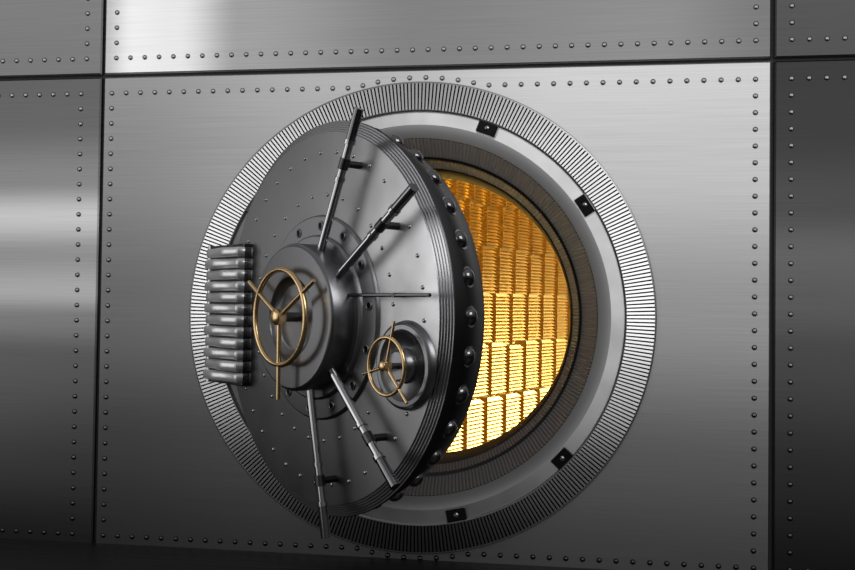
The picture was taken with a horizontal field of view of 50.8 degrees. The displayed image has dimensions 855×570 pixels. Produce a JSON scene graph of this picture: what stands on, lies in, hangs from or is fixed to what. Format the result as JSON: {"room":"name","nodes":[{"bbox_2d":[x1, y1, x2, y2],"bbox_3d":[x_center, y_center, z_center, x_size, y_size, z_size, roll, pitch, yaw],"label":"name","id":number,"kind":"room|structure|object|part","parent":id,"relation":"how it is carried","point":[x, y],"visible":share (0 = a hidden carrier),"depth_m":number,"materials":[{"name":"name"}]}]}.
{"room":"bank vault entrance","nodes":[
{"label":"bank vault entrance","id":0,"kind":"room"},
{"bbox_2d":[0,538,608,569],"bbox_3d":[-0.104,1.182,3.519,6.600,0.050,11.400,1,-1,8],"label":"floor","id":1,"kind":"structure","parent":0,"point":[15,554],"depth_m":3.77,"materials":[{"name":"black"}]},
{"bbox_2d":[0,0,854,569],"bbox_3d":[-0.044,-0.316,3.855,6.623,3.061,0.031,1,-1,8],"label":"wall","id":2,"kind":"structure","parent":0,"point":[725,129],"depth_m":3.83,"materials":[{"name":"metal"}]},
{"bbox_2d":[189,81,656,553],"bbox_3d":[0.638,-0.251,5.854,5.200,2.929,6.238,1,-1,8],"label":"vault","id":3,"kind":"object","parent":2,"relation":"in","point":[336,314],"visible":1,"depth_m":3.69,"materials":[{"name":"silver metal"}]},
{"bbox_3d":[-0.857,0.123,3.806,0.089,0.559,0.291,2,-2,-40],"label":"door hinge arm","id":4,"kind":"part","parent":3,"relation":"part of","materials":[{"name":"silver metal"}]},
{"bbox_2d":[286,221,371,411],"bbox_3d":[-0.418,0.119,3.334,0.528,0.709,0.472,1,-1,8],"label":"hub","id":5,"kind":"object","parent":3,"relation":"attached to","point":[329,320],"depth_m":3.15,"materials":[{"name":"black metal"}]},
{"bbox_3d":[-0.406,0.119,3.344,0.001,1.371,1.371,2,-2,-40],"label":"door plate","id":6,"kind":"part","parent":3,"relation":"part of","materials":[{"name":"grey metal"}]},
{"bbox_2d":[443,179,569,451],"bbox_3d":[0.687,-0.220,6.371,0.788,2.428,3.870,0,-1,32],"label":"bars","id":7,"kind":"object","parent":3,"relation":"in","point":[524,346],"visible":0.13,"depth_m":5.88,"materials":[{"name":"gold metal"}]}
]}

